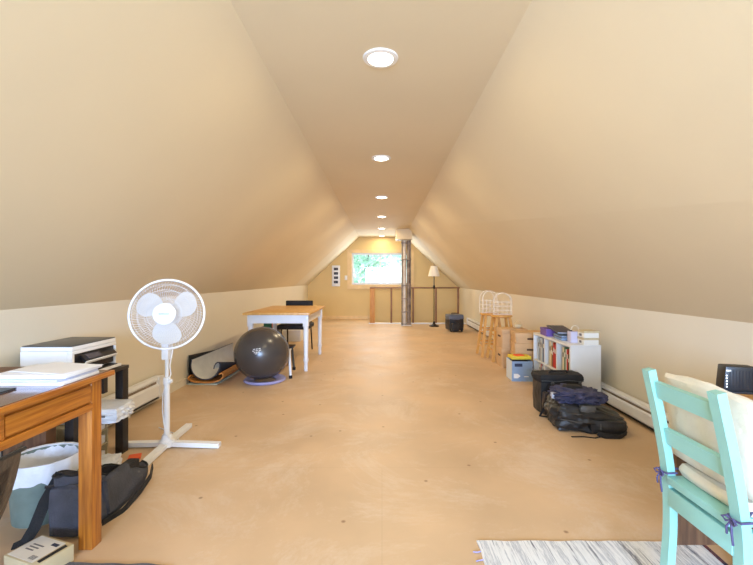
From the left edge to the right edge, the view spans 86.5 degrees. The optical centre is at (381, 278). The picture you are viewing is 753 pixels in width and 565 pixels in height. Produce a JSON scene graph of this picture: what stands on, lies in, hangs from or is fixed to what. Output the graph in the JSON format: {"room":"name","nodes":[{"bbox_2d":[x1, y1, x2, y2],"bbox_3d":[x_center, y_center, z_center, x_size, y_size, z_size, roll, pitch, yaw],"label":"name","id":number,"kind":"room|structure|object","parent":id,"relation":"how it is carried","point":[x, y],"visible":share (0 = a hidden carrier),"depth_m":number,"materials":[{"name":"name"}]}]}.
{"room":"attic room","nodes":[
{"label":"attic room","id":0,"kind":"room"},
{"bbox_2d":[0,285,307,456],"bbox_3d":[-2.180,0.662,3.970,0.080,0.975,15.140,0,0,0],"label":"wall","id":1,"kind":"structure","parent":0,"point":[224,324],"depth_m":3.49,"materials":[{"name":"beige paint"}]},
{"bbox_2d":[101,375,163,424],"bbox_3d":[-2.088,1.026,3.280,0.072,0.249,0.970,0,0,0],"label":"baseboard heater","id":2,"kind":"object","parent":1,"relation":"attached to","point":[142,393],"visible":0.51,"depth_m":3.50,"materials":[{"name":"white metal"}]},
{"bbox_2d":[108,330,282,426],"bbox_3d":[-2.133,1.113,3.970,0.014,0.075,15.140,0,0,0],"label":"baseboard","id":3,"kind":"structure","parent":1,"relation":"attached to","point":[185,381],"depth_m":4.12,"materials":[{"name":"beige paint"}]},
{"bbox_2d":[0,0,358,309],"bbox_3d":[-1.427,-0.547,3.970,1.535,1.443,15.140,0,0,0],"label":"wall","id":4,"kind":"structure","parent":0,"point":[143,142],"depth_m":2.14,"materials":[{"name":"beige paint"}]},
{"bbox_2d":[0,319,731,564],"bbox_3d":[0.025,1.250,3.970,4.650,0.200,15.340,0,0,0],"label":"floor","id":5,"kind":"structure","parent":0,"point":[396,444],"depth_m":2.42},
{"bbox_2d":[0,445,26,518],"bbox_3d":[-1.075,0.770,0.720,0.501,0.763,0.450,0,0,0],"label":"leather chair","id":6,"kind":"object","parent":5,"relation":"on","point":[9,463],"visible":1,"depth_m":0.92,"materials":[{"name":"leather"}]},
{"bbox_2d":[3,427,55,455],"bbox_3d":[-1.910,0.958,2.170,0.236,0.385,0.076,0,0,0],"label":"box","id":7,"kind":"object","parent":5,"relation":"on","point":[49,436],"visible":0.02,"depth_m":2.13,"materials":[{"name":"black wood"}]},
{"bbox_2d":[4,535,73,564],"bbox_3d":[-1.370,1.114,1.600,0.190,0.072,0.136,0,0,19],"label":"box","id":8,"kind":"object","parent":5,"relation":"on","point":[42,550],"visible":1,"depth_m":1.59,"materials":[{"name":"cardboard"}]},
{"bbox_2d":[9,444,77,528],"bbox_3d":[-1.656,1.010,1.966,0.294,0.281,0.294,0,0,0],"label":"waste bin","id":9,"kind":"object","parent":5,"relation":"on","point":[23,502],"visible":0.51,"depth_m":1.84,"materials":[{"name":"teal plastic"}]},
{"bbox_2d":[13,442,77,489],"bbox_3d":[-1.657,0.956,1.966,0.311,0.189,0.308,0,0,0],"label":"liner","id":10,"kind":"object","parent":9,"relation":"in","point":[38,467],"visible":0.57,"depth_m":1.96,"materials":[{"name":"white plastic"}]},
{"bbox_2d":[0,370,114,549],"bbox_3d":[-1.623,0.777,1.190,0.860,0.746,1.200,0,0,0],"label":"oak desk","id":11,"kind":"object","parent":5,"relation":"on","point":[26,412],"visible":0.98,"depth_m":1.64,"materials":[{"name":"brown wood"}]},
{"bbox_2d":[0,388,15,393],"bbox_3d":[-1.415,0.401,1.407,0.152,0.006,0.118,0,0,0],"label":"mouse pad","id":12,"kind":"object","parent":11,"relation":"on","point":[2,390],"visible":1,"depth_m":1.44,"materials":[{"name":"black plastic"}]},
{"bbox_2d":[0,367,21,372],"bbox_3d":[-1.659,0.397,1.699,0.242,0.014,0.153,0,0,-5],"label":"notebook","id":13,"kind":"object","parent":11,"relation":"on","point":[2,369],"visible":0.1,"depth_m":1.74,"materials":[{"name":"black paper"}]},
{"bbox_2d":[0,364,101,385],"bbox_3d":[-1.365,0.387,1.624,0.313,0.033,0.238,0,0,0],"label":"paper stack","id":14,"kind":"object","parent":11,"relation":"on","point":[8,378],"visible":0.79,"depth_m":1.54,"materials":[{"name":"white paper"}]},
{"bbox_2d":[11,362,102,374],"bbox_3d":[-1.345,0.369,1.660,0.260,0.002,0.180,0,0,12],"label":"loose sheet","id":15,"kind":"object","parent":14,"relation":"on","point":[60,368],"visible":1,"depth_m":1.64,"materials":[{"name":"white paper"}]},
{"bbox_2d":[1,365,128,456],"bbox_3d":[-1.905,0.863,2.450,0.410,0.575,0.480,0,0,0],"label":"side table","id":16,"kind":"object","parent":5,"relation":"on","point":[121,372],"visible":0.17,"depth_m":2.63,"materials":[{"name":"black wood"}]},
{"bbox_2d":[20,337,120,369],"bbox_3d":[-1.893,0.477,2.474,0.355,0.184,0.382,0,0,0],"label":"printer","id":17,"kind":"object","parent":16,"relation":"on","point":[86,350],"visible":0.8,"depth_m":2.36,"materials":[{"name":"white plastic"}]},
{"bbox_2d":[98,363,120,369],"bbox_3d":[-1.758,0.559,2.485,0.085,0.020,0.300,0,0,0],"label":"paper tray","id":18,"kind":"object","parent":17,"relation":"on","point":[106,366],"depth_m":2.54,"materials":[{"name":"plastic"}]},
{"bbox_2d":[11,458,152,549],"bbox_3d":[-1.400,1.014,2.003,0.269,0.295,0.678,0,0,11],"label":"laptop bag","id":19,"kind":"object","parent":5,"relation":"on","point":[122,484],"visible":0.84,"depth_m":1.80,"materials":[{"name":"grey fabric"}]},
{"bbox_2d":[56,424,107,453],"bbox_3d":[-1.885,1.006,2.450,0.210,0.288,0.300,0,0,0],"label":"organizer","id":20,"kind":"object","parent":5,"relation":"on","point":[60,429],"visible":0.07,"depth_m":2.35,"materials":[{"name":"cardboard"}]},
{"bbox_2d":[56,425,64,429],"bbox_3d":[-1.885,0.866,2.450,0.210,0.008,0.300,0,0,0],"label":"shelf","id":21,"kind":"object","parent":20,"relation":"attached to","point":[60,427],"depth_m":2.32,"materials":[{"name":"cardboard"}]},
{"bbox_2d":[60,399,134,424],"bbox_3d":[-1.755,0.816,2.457,0.385,0.099,0.245,0,0,-6],"label":"plastic bundle","id":22,"kind":"object","parent":20,"relation":"on","point":[112,410],"visible":0.41,"depth_m":2.42,"materials":[{"name":"white plastic"}]},
{"bbox_2d":[101,435,104,443],"bbox_3d":[-1.880,1.027,2.450,0.190,0.050,0.260,0,0,0],"label":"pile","id":23,"kind":"object","parent":20,"relation":"in","point":[102,436],"visible":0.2,"depth_m":2.56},
{"bbox_2d":[65,562,157,564],"bbox_3d":[-1.087,1.145,1.286,0.486,0.010,0.655,0,0,2],"label":"rug","id":24,"kind":"object","parent":5,"relation":"on","point":[68,563],"visible":0.9,"depth_m":1.60,"materials":[{"name":"grey fabric"}]},
{"bbox_2d":[101,453,122,464],"bbox_3d":[-1.620,1.101,2.360,0.138,0.097,0.193,0,0,-20],"label":"plastic bag","id":25,"kind":"object","parent":5,"relation":"on","point":[107,458],"visible":0.32,"depth_m":2.37,"materials":[{"name":"beige plastic"}]},
{"bbox_2d":[128,453,141,458],"bbox_3d":[-1.591,1.144,2.574,0.070,0.012,0.070,0,0,-25],"label":"card","id":26,"kind":"object","parent":5,"relation":"on","point":[138,455],"visible":0.87,"depth_m":2.58,"materials":[{"name":"orange paper"}]},
{"bbox_2d":[127,279,220,465],"bbox_3d":[-1.520,0.574,2.790,0.706,1.151,0.526,0,0,44],"label":"pedestal fan","id":27,"kind":"object","parent":5,"relation":"on","point":[167,316],"visible":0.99,"depth_m":2.71,"materials":[{"name":"white plastic"}]},
{"bbox_2d":[129,280,202,347],"bbox_3d":[-1.448,0.237,2.676,0.452,0.463,0.166,0,0,0],"label":"grille","id":28,"kind":"object","parent":27,"relation":"attached to","point":[167,316],"depth_m":2.67,"materials":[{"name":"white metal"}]},
{"bbox_2d":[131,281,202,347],"bbox_3d":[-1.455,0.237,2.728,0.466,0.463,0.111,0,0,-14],"label":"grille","id":29,"kind":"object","parent":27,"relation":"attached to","point":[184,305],"depth_m":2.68,"materials":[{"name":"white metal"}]},
{"bbox_2d":[189,350,213,382],"bbox_3d":[-2.118,0.994,4.790,0.012,0.312,0.800,0,0,0],"label":"board","id":30,"kind":"object","parent":5,"relation":"on","point":[193,356],"visible":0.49,"depth_m":4.48,"materials":[{"name":"plastic"}]},
{"bbox_2d":[187,370,238,384],"bbox_3d":[-1.944,1.144,4.840,0.325,0.012,1.000,0,0,1],"label":"sheet","id":31,"kind":"object","parent":5,"relation":"on","point":[235,372],"visible":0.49,"depth_m":4.36,"materials":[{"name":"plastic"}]},
{"bbox_2d":[187,364,237,382],"bbox_3d":[-1.902,1.071,4.855,0.394,0.116,1.050,0,0,1],"label":"mat","id":32,"kind":"object","parent":31,"relation":"on","point":[225,373],"visible":0.41,"depth_m":4.40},
{"bbox_2d":[190,343,234,379],"bbox_3d":[-1.915,0.991,4.935,0.333,0.224,1.150,0,0,1],"label":"foam mat","id":33,"kind":"object","parent":32,"relation":"on","point":[207,366],"visible":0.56,"depth_m":4.66,"materials":[{"name":"plastic"}]},
{"bbox_2d":[243,374,285,385],"bbox_3d":[-1.325,1.135,4.530,0.464,0.030,0.464,0,0,0],"label":"ring","id":34,"kind":"object","parent":5,"relation":"on","point":[278,378],"visible":0.79,"depth_m":4.39,"materials":[{"name":"purple plastic"}]},
{"bbox_2d":[233,327,288,379],"bbox_3d":[-1.344,0.828,4.480,0.600,0.579,0.600,0,0,0],"label":"exercise ball","id":35,"kind":"object","parent":34,"relation":"on","point":[260,353],"visible":1,"depth_m":4.26,"materials":[{"name":"plastic"}]},
{"bbox_2d":[242,306,324,370],"bbox_3d":[-1.295,0.782,5.560,0.820,0.735,1.360,0,0,0],"label":"dining table","id":36,"kind":"object","parent":5,"relation":"on","point":[271,314],"visible":0.77,"depth_m":4.97,"materials":[{"name":"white wood"}]},
{"bbox_2d":[288,344,295,378],"bbox_3d":[-1.259,0.985,4.850,0.444,0.330,0.482,0,0,0],"label":"stool","id":37,"kind":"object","parent":5,"relation":"on","point":[291,346],"depth_m":4.86,"materials":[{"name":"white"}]},
{"bbox_2d":[283,330,302,341],"bbox_3d":[-1.660,1.045,7.500,0.330,0.210,0.310,0,0,0],"label":"storage box","id":38,"kind":"object","parent":5,"relation":"on","point":[293,335],"visible":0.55,"depth_m":7.35,"materials":[{"name":"beige cardboard"}]},
{"bbox_2d":[277,300,313,348],"bbox_3d":[-1.335,0.751,6.276,0.480,0.802,0.592,0,0,0],"label":"chair","id":39,"kind":"object","parent":5,"relation":"on","point":[283,326],"visible":0.51,"depth_m":6.42,"materials":[{"name":"fabric"}]},
{"bbox_2d":[401,240,411,325],"bbox_3d":[0.595,0.100,9.860,0.260,2.100,0.160,0,0,0],"label":"column","id":40,"kind":"structure","parent":5,"relation":"on","point":[403,242],"depth_m":9.81,"materials":[{"name":"metal"}]},
{"bbox_2d":[428,266,439,326],"bbox_3d":[1.265,0.403,9.720,0.290,1.495,0.290,0,0,0],"label":"floor lamp","id":41,"kind":"object","parent":5,"relation":"on","point":[434,271],"visible":1,"depth_m":9.65,"materials":[{"name":"beige fabric"}]},
{"bbox_2d":[445,313,463,331],"bbox_3d":[1.604,0.948,8.820,0.363,0.404,0.423,0,0,-8],"label":"case","id":42,"kind":"object","parent":5,"relation":"on","point":[453,321],"visible":1,"depth_m":8.69,"materials":[{"name":"black plastic"}]},
{"bbox_2d":[476,312,500,357],"bbox_3d":[1.630,0.831,6.020,0.354,0.646,0.354,0,0,0],"label":"bar stool","id":43,"kind":"object","parent":5,"relation":"on","point":[484,315],"visible":0.52,"depth_m":5.91,"materials":[{"name":"brown wood"}]},
{"bbox_2d":[479,290,496,312],"bbox_3d":[1.600,0.341,6.020,0.239,0.334,0.110,0,0,-12],"label":"wire rack","id":44,"kind":"object","parent":43,"relation":"on","point":[482,300],"visible":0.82,"depth_m":6.04,"materials":[{"name":"white metal"}]},
{"bbox_2d":[486,314,512,361],"bbox_3d":[1.700,0.831,5.700,0.354,0.646,0.354,0,0,0],"label":"bar stool","id":45,"kind":"object","parent":5,"relation":"on","point":[493,316],"visible":0.65,"depth_m":5.60,"materials":[{"name":"brown wood"}]},
{"bbox_2d":[493,292,511,314],"bbox_3d":[1.715,0.351,5.700,0.249,0.314,0.110,0,0,8],"label":"wire rack","id":46,"kind":"object","parent":45,"relation":"on","point":[494,306],"visible":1,"depth_m":5.66,"materials":[{"name":"white metal"}]},
{"bbox_2d":[496,345,510,367],"bbox_3d":[1.720,1.026,5.300,0.350,0.249,0.270,0,0,0],"label":"cardboard box","id":47,"kind":"object","parent":5,"relation":"on","point":[502,354],"visible":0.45,"depth_m":5.17,"materials":[{"name":"brown cardboard"}]},
{"bbox_2d":[496,327,527,348],"bbox_3d":[1.715,0.775,5.300,0.340,0.249,0.270,0,0,-1],"label":"cardboard box","id":48,"kind":"object","parent":47,"relation":"on","point":[503,336],"visible":0.59,"depth_m":5.17,"materials":[{"name":"beige cardboard"}]},
{"bbox_2d":[514,320,521,327],"bbox_3d":[1.800,0.599,5.310,0.100,0.103,0.100,0,0,0],"label":"round basket","id":49,"kind":"object","parent":48,"relation":"on","point":[516,325],"visible":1,"depth_m":5.28,"materials":[{"name":"wicker"}]},
{"bbox_2d":[506,357,532,381],"bbox_3d":[1.579,1.038,4.604,0.230,0.225,0.232,0,0,2],"label":"carton","id":50,"kind":"object","parent":5,"relation":"on","point":[515,370],"visible":0.94,"depth_m":4.49,"materials":[{"name":"blue cardboard"}]},
{"bbox_2d":[508,354,530,359],"bbox_3d":[1.590,0.900,4.635,0.220,0.035,0.160,0,0,0],"label":"folder","id":51,"kind":"object","parent":50,"relation":"on","point":[511,356],"visible":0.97,"depth_m":4.55,"materials":[{"name":"yellow plastic"}]},
{"bbox_2d":[531,370,583,417],"bbox_3d":[1.524,0.969,3.445,0.426,0.360,0.328,0,0,2],"label":"duffel bag","id":52,"kind":"object","parent":5,"relation":"on","point":[542,379],"visible":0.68,"depth_m":3.41,"materials":[{"name":"black fabric"}]},
{"bbox_2d":[533,332,600,404],"bbox_3d":[1.860,0.877,4.100,0.280,0.545,0.900,0,0,0],"label":"bookcase","id":53,"kind":"object","parent":5,"relation":"on","point":[585,360],"visible":0.45,"depth_m":3.65,"materials":[{"name":"white laminate"}]},
{"bbox_2d":[539,340,540,360],"bbox_3d":[1.830,0.786,4.407,0.181,0.220,0.030,0,0,0],"label":"book","id":54,"kind":"object","parent":53,"relation":"on","point":[539,340],"visible":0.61,"depth_m":4.40,"materials":[{"name":"white paper"}]},
{"bbox_2d":[540,327,555,336],"bbox_3d":[1.800,0.566,4.300,0.136,0.078,0.206,0,0,4],"label":"box","id":55,"kind":"object","parent":53,"relation":"on","point":[545,331],"visible":0.58,"depth_m":4.21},
{"bbox_2d":[549,341,555,365],"bbox_3d":[1.835,0.771,4.140,0.191,0.250,0.040,0,0,0],"label":"book","id":56,"kind":"object","parent":53,"relation":"on","point":[550,342],"visible":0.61,"depth_m":4.13,"materials":[{"name":"white paper"}]},
{"bbox_2d":[554,345,555,367],"bbox_3d":[1.830,0.778,4.021,0.181,0.235,0.030,0,0,0],"label":"book","id":57,"kind":"object","parent":53,"relation":"on","point":[554,345],"visible":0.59,"depth_m":4.02,"materials":[{"name":"red paper"}]},
{"bbox_2d":[552,333,566,340],"bbox_3d":[1.835,0.581,4.020,0.159,0.050,0.250,0,0,4],"label":"pouch","id":58,"kind":"object","parent":53,"relation":"on","point":[563,337],"visible":0.52,"depth_m":3.96,"materials":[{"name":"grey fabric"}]},
{"bbox_2d":[546,325,569,333],"bbox_3d":[1.832,0.517,4.113,0.170,0.044,0.352,0,0,6],"label":"folder","id":59,"kind":"object","parent":58,"relation":"on","point":[559,329],"visible":0.81,"depth_m":4.12,"materials":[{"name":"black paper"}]},
{"bbox_2d":[562,347,563,369],"bbox_3d":[1.835,0.776,3.841,0.191,0.240,0.035,0,0,0],"label":"book","id":60,"kind":"object","parent":53,"relation":"on","point":[562,347],"visible":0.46,"depth_m":3.85,"materials":[{"name":"white paper"}]},
{"bbox_2d":[564,347,569,369],"bbox_3d":[1.830,0.773,3.807,0.181,0.245,0.030,0,0,0],"label":"book","id":61,"kind":"object","parent":53,"relation":"on","point":[565,348],"visible":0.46,"depth_m":3.81,"materials":[{"name":"white paper"}]},
{"bbox_2d":[567,325,578,342],"bbox_3d":[1.845,0.524,3.828,0.110,0.162,0.075,0,0,0],"label":"gift bag","id":62,"kind":"object","parent":53,"relation":"on","point":[571,335],"visible":0.84,"depth_m":3.79,"materials":[{"name":"white paper"}]},
{"bbox_2d":[577,336,598,344],"bbox_3d":[1.918,0.574,3.725,0.142,0.062,0.126,0,0,0],"label":"carton","id":63,"kind":"object","parent":53,"relation":"on","point":[584,341],"visible":0.85,"depth_m":3.67,"materials":[{"name":"cardboard"}]},
{"bbox_2d":[577,330,598,337],"bbox_3d":[1.918,0.510,3.725,0.142,0.062,0.126,0,0,-1],"label":"carton","id":64,"kind":"object","parent":63,"relation":"on","point":[581,333],"visible":1,"depth_m":3.67,"materials":[{"name":"cardboard"}]},
{"bbox_2d":[543,394,627,438],"bbox_3d":[1.576,1.043,3.098,0.582,0.226,0.447,0,0,4],"label":"backpack","id":65,"kind":"object","parent":5,"relation":"on","point":[602,420],"visible":0.9,"depth_m":2.98,"materials":[{"name":"fabric"}]},
{"bbox_2d":[547,383,608,405],"bbox_3d":[1.522,0.908,3.138,0.420,0.139,0.320,0,0,3],"label":"jacket","id":66,"kind":"object","parent":65,"relation":"on","point":[562,393],"visible":0.99,"depth_m":3.04,"materials":[{"name":"fabric"}]},
{"bbox_2d":[473,540,727,564],"bbox_3d":[0.880,1.143,1.121,1.007,0.014,1.257,0,0,1],"label":"rag rug","id":67,"kind":"object","parent":5,"relation":"on","point":[494,552],"visible":0.91,"depth_m":1.66,"materials":[{"name":"white fabric"}]},
{"bbox_2d":[642,367,752,564],"bbox_3d":[1.167,0.729,1.276,0.469,0.824,0.341,0,0,0],"label":"chair","id":68,"kind":"object","parent":67,"relation":"on","point":[680,495],"visible":0.93,"depth_m":1.24,"materials":[{"name":"paint"}]},
{"bbox_2d":[653,463,752,545],"bbox_3d":[1.176,0.697,1.275,0.394,0.110,0.341,0,0,0],"label":"seat cushion","id":69,"kind":"object","parent":68,"relation":"on","point":[716,489],"visible":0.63,"depth_m":1.27,"materials":[{"name":"beige fabric"}]},
{"bbox_2d":[665,373,752,500],"bbox_3d":[1.078,0.490,1.292,0.122,0.319,0.386,0,0,0],"label":"pillow","id":70,"kind":"object","parent":69,"relation":"on","point":[701,430],"visible":0.53,"depth_m":1.25,"materials":[{"name":"beige fabric"}]},
{"bbox_2d":[673,394,752,564],"bbox_3d":[1.590,0.800,1.206,0.920,0.700,0.900,0,0,0],"label":"writing desk","id":71,"kind":"object","parent":5,"relation":"on","point":[687,533],"visible":0.02,"depth_m":1.60,"materials":[{"name":"brown wood"}]},
{"bbox_2d":[716,364,752,394],"bbox_3d":[1.420,0.398,1.601,0.130,0.104,0.080,0,0,14],"label":"router","id":72,"kind":"object","parent":71,"relation":"on","point":[733,378],"visible":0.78,"depth_m":1.58,"materials":[{"name":"black plastic"}]},
{"bbox_3d":[1.800,1.025,4.900,0.380,0.249,0.300,0,0,7],"label":"cardboard box","id":73,"kind":"object","parent":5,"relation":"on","visible":0},
{"bbox_2d":[510,340,532,354],"bbox_3d":[1.795,0.836,4.900,0.380,0.129,0.300,0,0,8],"label":"cardboard box","id":74,"kind":"object","parent":73,"relation":"on","point":[517,348],"visible":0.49,"depth_m":4.77,"materials":[{"name":"beige cardboard"}]},
{"bbox_2d":[510,330,539,343],"bbox_3d":[1.800,0.708,4.905,0.380,0.124,0.300,0,0,7],"label":"cardboard box","id":75,"kind":"object","parent":74,"relation":"on","point":[518,336],"visible":0.6,"depth_m":4.78,"materials":[{"name":"beige cardboard"}]},
{"bbox_3d":[-1.950,0.990,6.900,0.304,0.320,0.404,0,0,0],"label":"crate","id":76,"kind":"object","parent":5,"relation":"on","visible":0},
{"bbox_2d":[264,323,272,327],"bbox_3d":[-1.930,0.765,6.850,0.180,0.130,0.060,0,0,0],"label":"packet","id":77,"kind":"object","parent":76,"relation":"on","point":[270,325],"visible":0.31,"depth_m":6.82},
{"bbox_2d":[230,0,531,236],"bbox_3d":[-0.005,-1.250,3.970,1.310,0.080,15.140,0,0,0],"label":"ceiling","id":78,"kind":"structure","parent":0,"point":[413,111],"depth_m":2.44,"materials":[{"name":"beige paint"}]},
{"bbox_2d":[363,48,397,67],"bbox_3d":[-0.008,-1.205,2.190,0.196,0.010,0.196,0,0,0],"label":"recessed light","id":79,"kind":"object","parent":78,"relation":"in","point":[375,57],"visible":1,"depth_m":2.17,"materials":[{"name":"white metal"}]},
{"bbox_2d":[372,155,390,160],"bbox_3d":[-0.008,-1.205,4.000,0.196,0.010,0.196,0,0,0],"label":"recessed light","id":80,"kind":"object","parent":78,"relation":"in","point":[377,157],"visible":1,"depth_m":3.99,"materials":[{"name":"white"}]},
{"bbox_2d":[375,196,387,198],"bbox_3d":[-0.008,-1.205,5.900,0.196,0.010,0.196,0,0,0],"label":"recessed light","id":81,"kind":"object","parent":78,"relation":"in","point":[378,197],"visible":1,"depth_m":5.90,"materials":[{"name":"white"}]},
{"bbox_2d":[308,237,456,321],"bbox_3d":[0.050,0.575,11.610,4.600,3.750,0.140,0,0,0],"label":"wall","id":82,"kind":"structure","parent":0,"point":[340,300],"depth_m":11.54,"materials":[{"name":"paint"}]},
{"bbox_2d":[332,265,339,285],"bbox_3d":[-1.325,-0.090,11.524,0.230,0.600,0.028,0,0,0],"label":"picture frame","id":83,"kind":"object","parent":82,"relation":"attached to","point":[335,268],"visible":1,"depth_m":11.51,"materials":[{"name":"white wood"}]},
{"bbox_2d":[315,316,369,318],"bbox_3d":[-1.223,1.105,11.532,1.806,0.090,0.016,0,0,0],"label":"baseboard","id":84,"kind":"structure","parent":82,"relation":"attached to","point":[323,317],"depth_m":11.53,"materials":[{"name":"brown wood"}]},
{"bbox_2d":[347,249,413,288],"bbox_3d":[-0.040,-0.280,11.578,1.920,1.140,0.125,0,0,0],"label":"window","id":85,"kind":"structure","parent":82,"relation":"in","point":[350,252],"depth_m":11.51,"materials":[{"name":"brown wood"}]},
{"bbox_2d":[409,0,752,322],"bbox_3d":[1.450,-0.509,3.970,1.601,1.518,15.141,0,0,0],"label":"wall","id":86,"kind":"structure","parent":0,"point":[605,157],"depth_m":2.13,"materials":[{"name":"beige paint"}]},
{"bbox_2d":[395,229,411,240],"bbox_3d":[0.535,-1.086,9.930,0.390,0.248,0.540,0,0,0],"label":"trim","id":87,"kind":"structure","parent":86,"relation":"attached to","point":[403,234],"depth_m":9.66,"materials":[{"name":"beige paint"}]},
{"bbox_2d":[459,288,752,412],"bbox_3d":[2.153,1.350,3.970,0.080,2.200,15.141,0,0,1],"label":"wall","id":88,"kind":"structure","parent":0,"point":[631,341],"depth_m":3.30,"materials":[{"name":"beige paint"}]},
{"bbox_2d":[369,322,465,323],"bbox_3d":[0.905,1.139,10.305,2.490,0.022,0.150,0,0,0],"label":"trim","id":89,"kind":"structure","parent":88,"relation":"attached to","point":[369,322],"depth_m":10.23,"materials":[{"name":"white wood"}]},
{"bbox_2d":[370,287,459,322],"bbox_3d":[0.845,0.669,10.300,2.310,0.918,0.120,0,0,0],"label":"stair railing","id":90,"kind":"object","parent":89,"relation":"on","point":[372,289],"visible":0.86,"depth_m":10.28,"materials":[{"name":"brown wood"}]},
{"bbox_2d":[466,318,488,335],"bbox_3d":[2.116,1.053,8.900,0.073,0.194,2.010,0,0,1],"label":"baseboard heater","id":91,"kind":"object","parent":88,"relation":"attached to","point":[470,322],"visible":0.69,"depth_m":9.04,"materials":[{"name":"white metal"}]},
{"bbox_2d":[601,382,669,430],"bbox_3d":[2.048,1.063,2.910,0.073,0.174,1.790,0,0,1],"label":"baseboard heater","id":92,"kind":"object","parent":88,"relation":"attached to","point":[636,409],"visible":0.21,"depth_m":3.28,"materials":[{"name":"white metal"}]},
{"label":"outside","id":93,"kind":"structure","parent":0,"visible":0},
{"bbox_2d":[354,255,390,282],"bbox_3d":[-0.688,1.448,21.489,2.320,7.415,2.060,0,0,0],"label":"leafy tree","id":94,"kind":"object","parent":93,"point":[371,270],"visible":0.54,"depth_m":21.21,"materials":[{"name":"green plant"}]},
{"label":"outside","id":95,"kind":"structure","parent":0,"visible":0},
{"bbox_2d":[387,255,406,268],"bbox_3d":[1.649,0.688,27.040,3.080,8.934,3.005,0,0,0],"label":"leafy tree","id":96,"kind":"object","parent":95,"point":[392,256],"visible":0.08,"depth_m":26.77,"materials":[{"name":"green plant"}]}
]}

